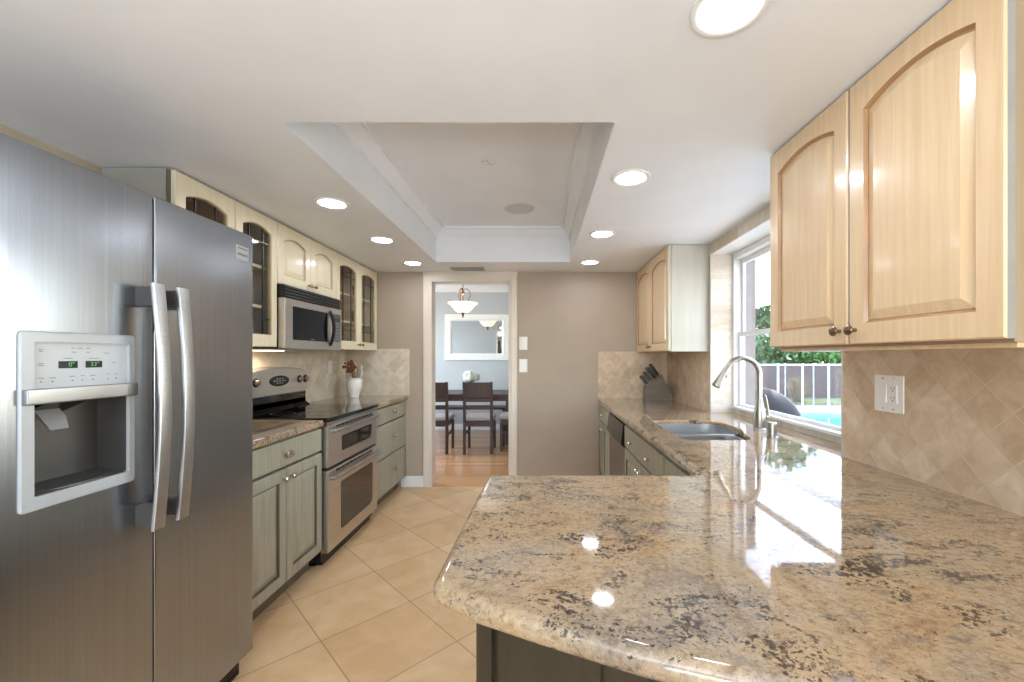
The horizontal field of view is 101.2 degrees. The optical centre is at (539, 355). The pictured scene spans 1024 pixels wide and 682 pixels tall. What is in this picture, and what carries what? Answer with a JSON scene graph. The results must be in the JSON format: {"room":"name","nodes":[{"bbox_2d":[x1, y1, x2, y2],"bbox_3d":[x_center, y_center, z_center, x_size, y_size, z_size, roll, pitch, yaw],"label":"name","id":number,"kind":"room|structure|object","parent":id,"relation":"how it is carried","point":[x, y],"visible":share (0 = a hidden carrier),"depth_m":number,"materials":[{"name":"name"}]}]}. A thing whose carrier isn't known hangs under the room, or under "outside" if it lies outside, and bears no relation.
{"room":"kitchen","nodes":[
{"label":"kitchen","id":0,"kind":"room"},
{"bbox_2d":[0,124,101,173],"bbox_3d":[-2.020,0.020,0.070,0.100,2.600,8.340,0,0,0],"label":"wall","id":1,"kind":"structure","parent":0,"point":[4,129],"depth_m":1.68,"materials":[{"name":"beige paint"}]},
{"bbox_2d":[102,168,276,346],"bbox_3d":[-1.786,-0.450,2.252,0.364,0.789,0.733,0,0,0],"label":"upper cabinet","id":2,"kind":"object","parent":1,"relation":"attached to","point":[173,186],"visible":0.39,"depth_m":2.28,"materials":[{"name":"beige wood"}]},
{"bbox_2d":[253,263,266,269],"bbox_3d":[-1.825,-0.539,2.252,0.269,0.018,0.697,0,0,0],"label":"shelf","id":3,"kind":"object","parent":2,"relation":"attached to","point":[255,266],"depth_m":2.54,"materials":[{"name":"beige wood"}]},
{"bbox_2d":[253,304,266,308],"bbox_3d":[-1.825,-0.299,2.252,0.269,0.018,0.697,0,0,0],"label":"shelf","id":4,"kind":"object","parent":2,"relation":"attached to","point":[255,306],"depth_m":2.55,"materials":[{"name":"beige wood"}]},
{"bbox_2d":[253,350,344,402],"bbox_3d":[-1.966,0.158,2.970,0.009,0.475,2.540,0,0,0],"label":"backsplash","id":5,"kind":"structure","parent":1,"relation":"attached to","point":[323,385],"depth_m":3.67,"materials":[{"name":"tile"}]},
{"bbox_2d":[329,361,332,373],"bbox_3d":[-1.956,0.105,3.930,0.009,0.120,0.075,0,0,0],"label":"outlet plate","id":6,"kind":"object","parent":5,"relation":"attached to","point":[330,362],"visible":1,"depth_m":3.92,"materials":[{"name":"white plastic"}]},
{"bbox_2d":[277,222,335,298],"bbox_3d":[-1.786,-0.648,2.999,0.364,0.391,0.754,0,0,0],"label":"upper cabinet","id":7,"kind":"object","parent":1,"relation":"attached to","point":[304,263],"visible":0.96,"depth_m":2.93,"materials":[{"name":"beige paint"}]},
{"bbox_2d":[253,284,340,350],"bbox_3d":[-1.755,-0.241,2.999,0.407,0.418,0.748,0,0,0],"label":"microwave","id":8,"kind":"object","parent":7,"relation":"attached to","point":[306,320],"visible":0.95,"depth_m":2.87,"materials":[{"name":"silver metal"}]},
{"bbox_2d":[336,252,376,350],"bbox_3d":[-1.786,-0.450,3.803,0.364,0.789,0.846,0,0,0],"label":"upper cabinet","id":9,"kind":"object","parent":1,"relation":"attached to","point":[359,309],"visible":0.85,"depth_m":3.93,"materials":[{"name":"beige paint"}]},
{"bbox_2d":[340,291,369,302],"bbox_3d":[-1.825,-0.539,3.803,0.269,0.018,0.810,0,0,0],"label":"shelf","id":10,"kind":"object","parent":9,"relation":"attached to","point":[346,296],"depth_m":3.94,"materials":[{"name":"beige wood"}]},
{"bbox_2d":[341,320,369,326],"bbox_3d":[-1.825,-0.299,3.803,0.269,0.018,0.810,0,0,0],"label":"shelf","id":11,"kind":"object","parent":9,"relation":"attached to","point":[346,323],"depth_m":3.99,"materials":[{"name":"beige wood"}]},
{"bbox_2d":[232,430,508,681],"bbox_3d":[-0.850,1.345,1.760,4.900,0.051,11.720,0,0,0],"label":"floor","id":12,"kind":"structure","parent":0,"point":[371,612],"depth_m":2.23,"materials":[{"name":"tile"}]},
{"bbox_2d":[0,132,252,681],"bbox_3d":[-1.530,0.410,1.331,0.821,1.820,0.852,0,0,0],"label":"refrigerator","id":13,"kind":"object","parent":12,"relation":"on","point":[126,313],"visible":1,"depth_m":1.20,"materials":[{"name":"silver metal"}]},
{"bbox_2d":[238,247,247,257],"bbox_3d":[-1.198,-0.418,1.692,0.001,0.032,0.056,0,0,0],"label":"print","id":14,"kind":"object","parent":13,"relation":"attached to","point":[242,251],"depth_m":1.69},
{"bbox_2d":[253,428,321,619],"bbox_3d":[-1.643,0.879,2.197,0.650,0.882,0.815,0,0,0],"label":"base cabinet","id":15,"kind":"object","parent":12,"relation":"on","point":[287,473],"visible":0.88,"depth_m":2.23,"materials":[{"name":"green wood"}]},
{"bbox_2d":[253,420,323,448],"bbox_3d":[-1.649,0.416,2.193,0.622,0.042,0.826,0,0,0],"label":"countertop","id":16,"kind":"structure","parent":15,"relation":"on","point":[265,432],"depth_m":2.32,"materials":[{"name":"stone"}]},
{"bbox_2d":[253,367,380,565],"bbox_3d":[-1.616,0.699,3.017,0.685,1.242,0.801,0,0,0],"label":"range","id":17,"kind":"object","parent":12,"relation":"on","point":[349,431],"visible":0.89,"depth_m":2.92,"materials":[{"name":"silver metal"}]},
{"bbox_2d":[253,404,377,421],"bbox_3d":[-1.636,0.401,3.017,0.644,0.028,0.801,0,0,0],"label":"cooktop","id":18,"kind":"object","parent":17,"relation":"in","point":[325,412],"depth_m":2.93,"materials":[{"name":"black glass"}]},
{"bbox_2d":[373,401,404,505],"bbox_3d":[-1.643,0.879,3.829,0.650,0.882,0.798,0,0,0],"label":"base cabinet","id":19,"kind":"object","parent":12,"relation":"on","point":[391,421],"visible":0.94,"depth_m":3.79,"materials":[{"name":"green wood"}]},
{"bbox_2d":[309,395,407,408],"bbox_3d":[-1.647,0.416,3.827,0.627,0.042,0.804,0,0,0],"label":"countertop","id":20,"kind":"structure","parent":19,"relation":"on","point":[381,400],"depth_m":3.81,"materials":[{"name":"stone"}]},
{"bbox_2d":[345,377,362,397],"bbox_3d":[-1.755,0.300,3.970,0.142,0.190,0.143,0,0,38],"label":"vase","id":21,"kind":"object","parent":20,"relation":"on","point":[353,385],"visible":0.99,"depth_m":3.92,"materials":[{"name":"white ceramic"}]},
{"bbox_2d":[342,360,362,377],"bbox_3d":[-1.776,0.170,3.946,0.193,0.270,0.121,0,0,0],"label":"dried flowers","id":22,"kind":"object","parent":21,"relation":"in","point":[352,369],"visible":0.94,"depth_m":3.95,"materials":[{"name":"brown plant"}]},
{"bbox_2d":[435,382,454,453],"bbox_3d":[-1.435,0.834,5.841,0.410,0.972,0.468,0,0,0],"label":"dining chair","id":23,"kind":"object","parent":12,"relation":"on","point":[445,419],"visible":0.49,"depth_m":5.64,"materials":[{"name":"brown wood"}]},
{"bbox_2d":[435,413,454,420],"bbox_3d":[-1.435,0.853,5.878,0.410,0.065,0.395,0,0,0],"label":"seat cushion","id":24,"kind":"object","parent":23,"relation":"on","point":[438,416],"depth_m":5.77,"materials":[{"name":"grey fabric"}]},
{"bbox_2d":[435,390,508,444],"bbox_3d":[-1.275,0.940,6.560,1.750,0.760,0.800,0,0,0],"label":"dining table","id":25,"kind":"object","parent":12,"relation":"on","point":[453,395],"visible":0.15,"depth_m":6.20,"materials":[{"name":"brown wood"}]},
{"bbox_2d":[449,405,505,434],"bbox_3d":[-1.260,1.087,7.160,1.480,0.465,0.320,0,0,0],"label":"bench","id":26,"kind":"object","parent":12,"relation":"on","point":[451,407],"visible":0.16,"depth_m":7.00,"materials":[{"name":"grey fabric"}]},
{"bbox_2d":[462,382,495,453],"bbox_3d":[-0.835,0.834,5.841,0.410,0.972,0.468,0,0,0],"label":"dining chair","id":27,"kind":"object","parent":12,"relation":"on","point":[470,389],"visible":1,"depth_m":5.64,"materials":[{"name":"brown wood"}]},
{"bbox_2d":[466,413,495,420],"bbox_3d":[-0.835,0.853,5.878,0.410,0.065,0.395,0,0,0],"label":"seat cushion","id":28,"kind":"object","parent":27,"relation":"on","point":[470,416],"depth_m":5.70,"materials":[{"name":"grey fabric"}]},
{"bbox_2d":[499,412,508,451],"bbox_3d":[-0.336,0.834,6.000,0.468,0.972,0.410,0,0,0],"label":"dining chair","id":29,"kind":"object","parent":12,"relation":"on","point":[504,416],"visible":0.38,"depth_m":5.81,"materials":[{"name":"brown wood"}]},
{"bbox_2d":[499,412,508,419],"bbox_3d":[-0.372,0.853,6.000,0.395,0.065,0.410,0,0,0],"label":"seat cushion","id":30,"kind":"object","parent":29,"relation":"on","point":[504,415],"depth_m":5.80,"materials":[{"name":"grey fabric"}]},
{"bbox_2d":[476,623,659,681],"bbox_3d":[0.576,0.895,0.967,1.388,0.849,0.991,0,0,0],"label":"base cabinet","id":31,"kind":"object","parent":12,"relation":"on","point":[500,656],"visible":0.02,"depth_m":0.74,"materials":[{"name":"green wood"}]},
{"bbox_2d":[433,398,1023,681],"bbox_3d":[0.623,0.448,2.330,1.658,0.046,3.801,0,0,0],"label":"countertop","id":32,"kind":"structure","parent":31,"relation":"on","point":[788,557],"depth_m":0.85,"materials":[{"name":"stone"}]},
{"bbox_2d":[643,375,672,400],"bbox_3d":[1.135,0.304,4.043,0.265,0.242,0.113,0,0,0],"label":"knife block","id":33,"kind":"object","parent":32,"relation":"on","point":[657,390],"visible":1,"depth_m":3.99,"materials":[{"name":"wood"}]},
{"bbox_2d":[641,376,648,384],"bbox_3d":[1.002,0.233,4.015,0.079,0.094,0.022,0,0,0],"label":"kitchen knife","id":34,"kind":"object","parent":33,"relation":"in","point":[642,377],"visible":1,"depth_m":4.00,"materials":[{"name":"black plastic"}]},
{"bbox_2d":[644,371,652,381],"bbox_3d":[1.034,0.200,4.020,0.089,0.109,0.022,0,0,0],"label":"kitchen knife","id":35,"kind":"object","parent":33,"relation":"in","point":[646,374],"visible":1,"depth_m":4.01,"materials":[{"name":"black plastic"}]},
{"bbox_2d":[646,367,656,378],"bbox_3d":[1.069,0.164,4.020,0.100,0.123,0.022,0,0,0],"label":"kitchen knife","id":36,"kind":"object","parent":33,"relation":"in","point":[647,368],"visible":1,"depth_m":4.01,"materials":[{"name":"black plastic"}]},
{"bbox_2d":[649,363,658,376],"bbox_3d":[1.098,0.135,4.045,0.106,0.133,0.022,0,0,0],"label":"kitchen knife","id":37,"kind":"object","parent":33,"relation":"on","point":[652,367],"visible":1,"depth_m":4.04,"materials":[{"name":"black plastic"}]},
{"bbox_2d":[657,424,742,439],"bbox_3d":[0.950,0.549,2.450,0.426,0.200,0.646,0,0,0],"label":"sink","id":38,"kind":"object","parent":32,"relation":"in","point":[684,431],"visible":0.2,"depth_m":2.73,"materials":[{"name":"metal"}]},
{"bbox_2d":[712,356,769,430],"bbox_3d":[1.157,0.211,2.420,0.327,0.427,0.072,0,0,0],"label":"faucet","id":39,"kind":"object","parent":32,"relation":"on","point":[759,416],"visible":1,"depth_m":2.41,"materials":[{"name":"silver metal"}]},
{"bbox_2d":[766,422,777,437],"bbox_3d":[1.215,0.386,2.200,0.060,0.079,0.060,0,0,0],"label":"air gap","id":40,"kind":"object","parent":32,"relation":"on","point":[771,426],"visible":1,"depth_m":2.18,"materials":[{"name":"silver metal"}]},
{"bbox_2d":[599,404,609,475],"bbox_3d":[0.921,0.896,3.894,0.733,0.848,0.668,0,0,0],"label":"base cabinet","id":41,"kind":"object","parent":12,"relation":"on","point":[604,434],"visible":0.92,"depth_m":3.83,"materials":[{"name":"green wood"}]},
{"bbox_2d":[607,413,626,475],"bbox_3d":[0.902,0.897,3.245,0.675,0.845,0.610,0,0,0],"label":"dishwasher","id":42,"kind":"object","parent":12,"relation":"on","point":[616,427],"visible":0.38,"depth_m":3.18,"materials":[{"name":"metal"}]},
{"bbox_2d":[625,425,667,475],"bbox_3d":[0.921,0.896,2.462,0.733,0.848,0.935,0,0,0],"label":"base cabinet","id":43,"kind":"object","parent":12,"relation":"on","point":[642,458],"visible":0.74,"depth_m":2.43,"materials":[{"name":"green wood"}]},
{"bbox_2d":[665,458,690,475],"bbox_3d":[0.938,0.896,1.718,0.701,0.848,0.535,0,0,0],"label":"base cabinet","id":44,"kind":"object","parent":12,"relation":"on","point":[671,468],"visible":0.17,"depth_m":1.86,"materials":[{"name":"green wood"}]},
{"bbox_2d":[435,292,508,423],"bbox_3d":[-0.850,0.020,7.560,4.900,2.600,0.120,0,0,0],"label":"wall","id":45,"kind":"structure","parent":0,"point":[450,371],"depth_m":7.50,"materials":[{"name":"blue paint"}]},
{"bbox_2d":[435,424,499,429],"bbox_3d":[-0.850,1.265,7.493,4.700,0.110,0.014,0,0,0],"label":"baseboard","id":46,"kind":"structure","parent":45,"relation":"attached to","point":[456,426],"depth_m":7.49,"materials":[{"name":"white paint"}]},
{"bbox_2d":[435,286,508,291],"bbox_3d":[-0.850,-1.190,7.460,4.700,0.100,0.080,0,0,0],"label":"trim","id":47,"kind":"structure","parent":45,"relation":"attached to","point":[437,288],"depth_m":7.44,"materials":[{"name":"white paint"}]},
{"bbox_2d":[445,314,508,359],"bbox_3d":[-1.123,-0.335,7.481,1.135,0.820,0.036,0,0,0],"label":"wall mirror","id":48,"kind":"object","parent":45,"relation":"attached to","point":[472,336],"visible":1,"depth_m":7.49,"materials":[{"name":"white paint"}]},
{"bbox_2d":[452,321,501,352],"bbox_3d":[-1.123,-0.335,7.493,0.905,0.590,0.004,0,0,0],"label":"mirror glass","id":49,"kind":"object","parent":48,"relation":"attached to","point":[467,336],"depth_m":7.49,"materials":[{"name":"silver metal"}]},
{"bbox_2d":[435,284,508,285],"bbox_3d":[-0.850,-1.270,5.960,4.900,0.060,3.320,0,0,0],"label":"ceiling","id":50,"kind":"structure","parent":0,"point":[435,284],"depth_m":7.28,"materials":[{"name":"paint"}]},
{"bbox_2d":[448,284,477,317],"bbox_3d":[-1.110,-0.896,6.050,0.424,0.688,0.424,0,0,0],"label":"pendant light","id":51,"kind":"object","parent":50,"relation":"hanging from","point":[459,306],"visible":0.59,"depth_m":5.95,"materials":[{"name":"white glass"}]},
{"bbox_2d":[0,0,951,271],"bbox_3d":[-0.390,-1.024,0.070,3.360,0.352,8.340,0,0,0],"label":"ceiling","id":52,"kind":"structure","parent":0,"point":[243,99],"depth_m":1.38,"materials":[{"name":"paint"}]},
{"bbox_2d":[313,197,349,209],"bbox_3d":[-1.157,-0.845,2.335,0.184,0.007,0.184,0,0,0],"label":"recessed light","id":53,"kind":"object","parent":52,"relation":"in","point":[324,202],"visible":1,"depth_m":2.33,"materials":[{"name":"white"}]},
{"bbox_2d":[368,236,394,243],"bbox_3d":[-1.155,-0.845,3.070,0.184,0.007,0.184,0,0,0],"label":"recessed light","id":54,"kind":"object","parent":52,"relation":"in","point":[376,239],"visible":1,"depth_m":3.07,"materials":[{"name":"white"}]},
{"bbox_2d":[402,261,422,265],"bbox_3d":[-1.158,-0.845,3.830,0.184,0.007,0.184,0,0,0],"label":"recessed light","id":55,"kind":"object","parent":52,"relation":"in","point":[412,263],"visible":1,"depth_m":3.83,"materials":[{"name":"white"}]},
{"bbox_2d":[333,122,599,238],"bbox_3d":[-0.333,-1.103,2.658,1.205,0.095,2.265,0,0,0],"label":"trim","id":56,"kind":"structure","parent":52,"relation":"attached to","point":[362,137],"depth_m":2.77,"materials":[{"name":"paint"}]},
{"bbox_2d":[450,267,484,270],"bbox_3d":[-0.700,-0.845,4.080,0.320,0.007,0.150,0,0,0],"label":"ceiling vent","id":57,"kind":"object","parent":52,"relation":"in","point":[452,268],"visible":1,"depth_m":4.05,"materials":[{"name":"grey metal"}]},
{"bbox_2d":[479,158,495,165],"bbox_3d":[-0.310,-1.148,2.490,0.100,0.004,0.100,0,0,0],"label":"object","id":58,"kind":"structure","parent":52,"relation":"attached to","point":[485,161],"depth_m":2.49,"materials":[{"name":"plastic"}]},
{"bbox_2d":[504,203,534,213],"bbox_3d":[-0.160,-1.147,3.270,0.236,0.006,0.236,0,0,0],"label":"ceiling speaker","id":59,"kind":"object","parent":52,"relation":"attached to","point":[516,208],"visible":1,"depth_m":3.26},
{"bbox_2d":[580,260,599,264],"bbox_3d":[0.452,-0.845,3.800,0.184,0.007,0.184,0,0,0],"label":"recessed light","id":60,"kind":"object","parent":52,"relation":"in","point":[585,262],"visible":1,"depth_m":3.79,"materials":[{"name":"white"}]},
{"bbox_2d":[570,123,616,261],"bbox_3d":[0.275,-0.846,2.658,0.010,0.004,2.265,0,0,0],"label":"trim","id":61,"kind":"structure","parent":52,"relation":"attached to","point":[615,124],"depth_m":2.03,"materials":[{"name":"white paint"}]},
{"bbox_2d":[589,230,615,238],"bbox_3d":[0.432,-0.845,2.920,0.184,0.007,0.184,0,0,0],"label":"recessed light","id":62,"kind":"object","parent":52,"relation":"in","point":[600,234],"visible":1,"depth_m":2.91,"materials":[{"name":"white"}]},
{"bbox_2d":[611,169,650,186],"bbox_3d":[0.433,-0.845,2.000,0.184,0.007,0.184,0,0,0],"label":"recessed light","id":63,"kind":"object","parent":52,"relation":"in","point":[633,177],"visible":1,"depth_m":1.99,"materials":[{"name":"white paint"}]},
{"bbox_2d":[689,0,770,36],"bbox_3d":[0.460,-0.845,1.020,0.184,0.007,0.184,0,0,0],"label":"recessed light","id":64,"kind":"object","parent":52,"relation":"in","point":[708,18],"visible":1,"depth_m":1.04,"materials":[{"name":"white"}]},
{"bbox_2d":[377,272,636,486],"bbox_3d":[-0.265,0.020,4.300,3.610,2.600,0.120,0,0,0],"label":"wall","id":65,"kind":"structure","parent":0,"point":[565,318],"depth_m":4.24,"materials":[{"name":"beige paint"}]},
{"bbox_2d":[345,349,409,394],"bbox_3d":[-1.643,0.162,4.236,0.655,0.467,0.009,0,0,0],"label":"backsplash","id":66,"kind":"structure","parent":65,"relation":"attached to","point":[385,371],"depth_m":4.23,"materials":[{"name":"tile"}]},
{"bbox_2d":[401,476,422,486],"bbox_3d":[-1.288,1.265,4.233,0.225,0.110,0.014,0,0,0],"label":"baseboard","id":67,"kind":"structure","parent":65,"relation":"attached to","point":[407,481],"depth_m":4.23,"materials":[{"name":"white paint"}]},
{"bbox_2d":[423,272,517,486],"bbox_3d":[-0.703,0.233,4.293,0.953,2.175,0.163,0,0,0],"label":"trim","id":68,"kind":"structure","parent":65,"relation":"attached to","point":[430,279],"depth_m":4.22,"materials":[{"name":"beige paint"}]},
{"bbox_2d":[519,359,526,371],"bbox_3d":[-0.168,0.098,4.234,0.082,0.132,0.011,0,0,0],"label":"light switch","id":69,"kind":"object","parent":65,"relation":"attached to","point":[522,362],"visible":1,"depth_m":4.23,"materials":[{"name":"white plastic"}]},
{"bbox_2d":[519,337,526,349],"bbox_3d":[-0.168,-0.128,4.231,0.082,0.132,0.019,0,0,0],"label":"light switch","id":70,"kind":"object","parent":65,"relation":"attached to","point":[522,340],"depth_m":4.23,"materials":[{"name":"white plastic"}]},
{"bbox_2d":[598,352,666,397],"bbox_3d":[0.939,0.190,4.236,0.702,0.470,0.009,0,0,0],"label":"backsplash","id":71,"kind":"structure","parent":65,"relation":"attached to","point":[619,373],"depth_m":4.23,"materials":[{"name":"tile"}]},
{"bbox_3d":[1.415,0.020,0.070,0.250,2.600,8.340,0,0,0],"label":"wall","id":72,"kind":"structure","parent":0,"visible":0},
{"bbox_2d":[637,245,709,352],"bbox_3d":[1.114,-0.440,3.704,0.350,0.809,1.044,0,0,0],"label":"upper cabinet","id":73,"kind":"object","parent":72,"relation":"attached to","point":[673,289],"visible":1,"depth_m":3.19,"materials":[{"name":"brown wood"}]},
{"bbox_2d":[713,220,769,253],"bbox_3d":[1.395,-0.771,2.470,0.210,0.012,1.390,0,0,0],"label":"trim","id":74,"kind":"structure","parent":72,"relation":"attached to","point":[763,230],"depth_m":2.76,"materials":[{"name":"white paint"}]},
{"bbox_2d":[755,253,769,301],"bbox_3d":[2.420,-0.999,3.500,1.760,0.362,11.000,0,0,0],"label":"roof","id":75,"kind":"structure","parent":72,"relation":"attached to","point":[762,264],"depth_m":5.07,"materials":[{"name":"white"}]},
{"bbox_2d":[755,298,769,307],"bbox_3d":[3.310,-0.810,3.500,0.060,0.140,11.000,0,0,0],"label":"trim","id":76,"kind":"structure","parent":72,"relation":"attached to","point":[766,302],"depth_m":6.19,"materials":[{"name":"white paint"}]},
{"bbox_2d":[708,204,840,443],"bbox_3d":[1.375,-0.206,2.050,0.189,1.283,2.300,0,0,0],"label":"trim","id":77,"kind":"structure","parent":72,"relation":"attached to","point":[762,216],"depth_m":2.56,"materials":[{"name":"stone"}]},
{"bbox_2d":[710,254,842,455],"bbox_3d":[1.391,-0.150,2.470,0.219,1.230,1.390,0,0,0],"label":"trim","id":78,"kind":"structure","parent":72,"relation":"attached to","point":[720,264],"depth_m":3.15,"materials":[{"name":"stone"}]},
{"bbox_2d":[732,235,840,436],"bbox_3d":[1.484,-0.150,2.470,0.091,1.230,1.390,0,0,0],"label":"window","id":79,"kind":"structure","parent":72,"relation":"in","point":[761,247],"depth_m":3.11,"materials":[{"name":"white plastic"}]},
{"bbox_2d":[667,345,1023,515],"bbox_3d":[1.286,0.172,1.820,0.009,0.505,4.840,0,0,0],"label":"backsplash","id":80,"kind":"structure","parent":72,"relation":"attached to","point":[960,430],"depth_m":1.35,"materials":[{"name":"tile"}]},
{"bbox_2d":[874,375,903,413],"bbox_3d":[1.275,0.138,1.538,0.011,0.135,0.128,0,0,0],"label":"outlet plate","id":81,"kind":"object","parent":80,"relation":"attached to","point":[888,389],"visible":1,"depth_m":1.53,"materials":[{"name":"white plastic"}]},
{"bbox_2d":[889,385,896,403],"bbox_3d":[1.274,0.138,1.515,0.004,0.066,0.034,0,0,0],"label":"receptacle","id":82,"kind":"object","parent":81,"relation":"attached to","point":[892,388],"depth_m":1.51,"materials":[{"name":"white plastic"}]},
{"bbox_2d":[770,0,1023,351],"bbox_3d":[1.114,-0.431,1.326,0.350,0.826,0.900,0,0,0],"label":"upper cabinet","id":83,"kind":"object","parent":72,"relation":"attached to","point":[897,211],"visible":1,"depth_m":1.09,"materials":[{"name":"brown wood"}]},
{"bbox_3d":[-1.070,0.490,6.500,0.110,0.140,0.110,0,0,0],"label":"flower vase","id":84,"kind":"object","parent":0,"visible":0},
{"bbox_2d":[463,370,479,381],"bbox_3d":[-1.069,0.320,6.500,0.282,0.190,0.244,0,0,0],"label":"hydrangeas","id":85,"kind":"object","parent":84,"relation":"in","point":[469,376],"visible":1,"depth_m":6.45,"materials":[{"name":"white plant"}]},
{"bbox_3d":[11.780,1.570,8.000,20.440,0.100,28.000,0,0,0],"label":"ground","id":86,"kind":"structure","parent":0,"visible":0},
{"bbox_2d":[755,305,821,363],"bbox_3d":[10.013,-1.360,17.278,3.553,5.368,3.359,0,0,0],"label":"tree","id":87,"kind":"object","parent":86,"relation":"on","point":[762,321],"visible":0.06,"depth_m":16.61,"materials":[{"name":"green plant"}]},
{"label":"outside","id":88,"kind":"structure","parent":0,"visible":0},
{"bbox_2d":[787,397,840,404],"bbox_3d":[12.950,1.420,13.800,18.100,0.200,4.400,0,0,0],"label":"ground","id":89,"kind":"structure","parent":88,"point":[807,400],"depth_m":12.19,"materials":[{"name":"green plant"}]},
{"bbox_2d":[755,334,797,365],"bbox_3d":[7.952,0.190,14.709,1.817,2.271,1.713,0,0,0],"label":"shrub","id":90,"kind":"object","parent":89,"relation":"on","point":[764,354],"visible":0.33,"depth_m":14.24,"materials":[{"name":"green plant"}]},
{"bbox_2d":[755,366,840,396],"bbox_3d":[9.750,0.820,13.500,12.500,1.000,0.200,0,0,0],"label":"wall","id":91,"kind":"structure","parent":89,"relation":"on","point":[769,373],"depth_m":13.40,"materials":[{"name":"grey wood"}]},
{"bbox_2d":[781,376,816,401],"bbox_3d":[7.535,0.946,12.173,0.960,0.748,0.953,0,0,0],"label":"ornamental grass","id":92,"kind":"object","parent":89,"relation":"on","point":[796,384],"depth_m":12.13,"materials":[{"name":"plant"}]},
{"bbox_2d":[794,352,840,365],"bbox_3d":[9.738,0.146,14.620,1.835,2.358,1.745,0,0,0],"label":"shrub","id":93,"kind":"object","parent":89,"relation":"on","point":[802,357],"visible":0.19,"depth_m":14.14,"materials":[{"name":"green plant"}]},
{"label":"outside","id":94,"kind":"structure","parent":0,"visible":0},
{"bbox_2d":[795,405,840,414],"bbox_3d":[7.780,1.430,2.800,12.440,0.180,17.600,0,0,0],"label":"ground","id":95,"kind":"structure","parent":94,"point":[808,409],"depth_m":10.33,"materials":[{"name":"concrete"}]},
{"bbox_2d":[745,259,754,405],"bbox_3d":[2.080,0.130,4.200,0.100,2.420,0.100,0,0,0],"label":"wall","id":96,"kind":"structure","parent":95,"relation":"on","point":[750,266],"depth_m":4.15,"materials":[{"name":"paint"}]},
{"bbox_2d":[755,386,800,416],"bbox_3d":[2.580,0.853,5.000,1.005,0.975,0.665,0,0,0],"label":"covered grill","id":97,"kind":"object","parent":95,"relation":"on","point":[778,402],"visible":0.18,"depth_m":4.76,"materials":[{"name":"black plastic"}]},
{"bbox_2d":[758,363,813,406],"bbox_3d":[6.550,0.765,11.000,4.326,1.150,0.030,0,0,0],"label":"fence","id":98,"kind":"object","parent":95,"relation":"on","point":[758,363],"visible":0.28,"depth_m":10.98,"materials":[{"name":"white metal"}]},
{"bbox_2d":[759,364,840,409],"bbox_3d":[6.025,0.765,10.450,3.692,1.150,0.030,0,0,0],"label":"fence","id":99,"kind":"object","parent":95,"relation":"on","point":[802,365],"visible":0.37,"depth_m":10.44,"materials":[{"name":"white paint"}]},
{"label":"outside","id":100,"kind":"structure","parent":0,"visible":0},
{"bbox_2d":[801,415,840,426],"bbox_3d":[8.950,1.465,7.600,10.100,0.110,4.800,0,0,0],"label":"pool water","id":101,"kind":"structure","parent":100,"point":[830,419],"depth_m":9.48,"materials":[{"name":"teal liquid"}]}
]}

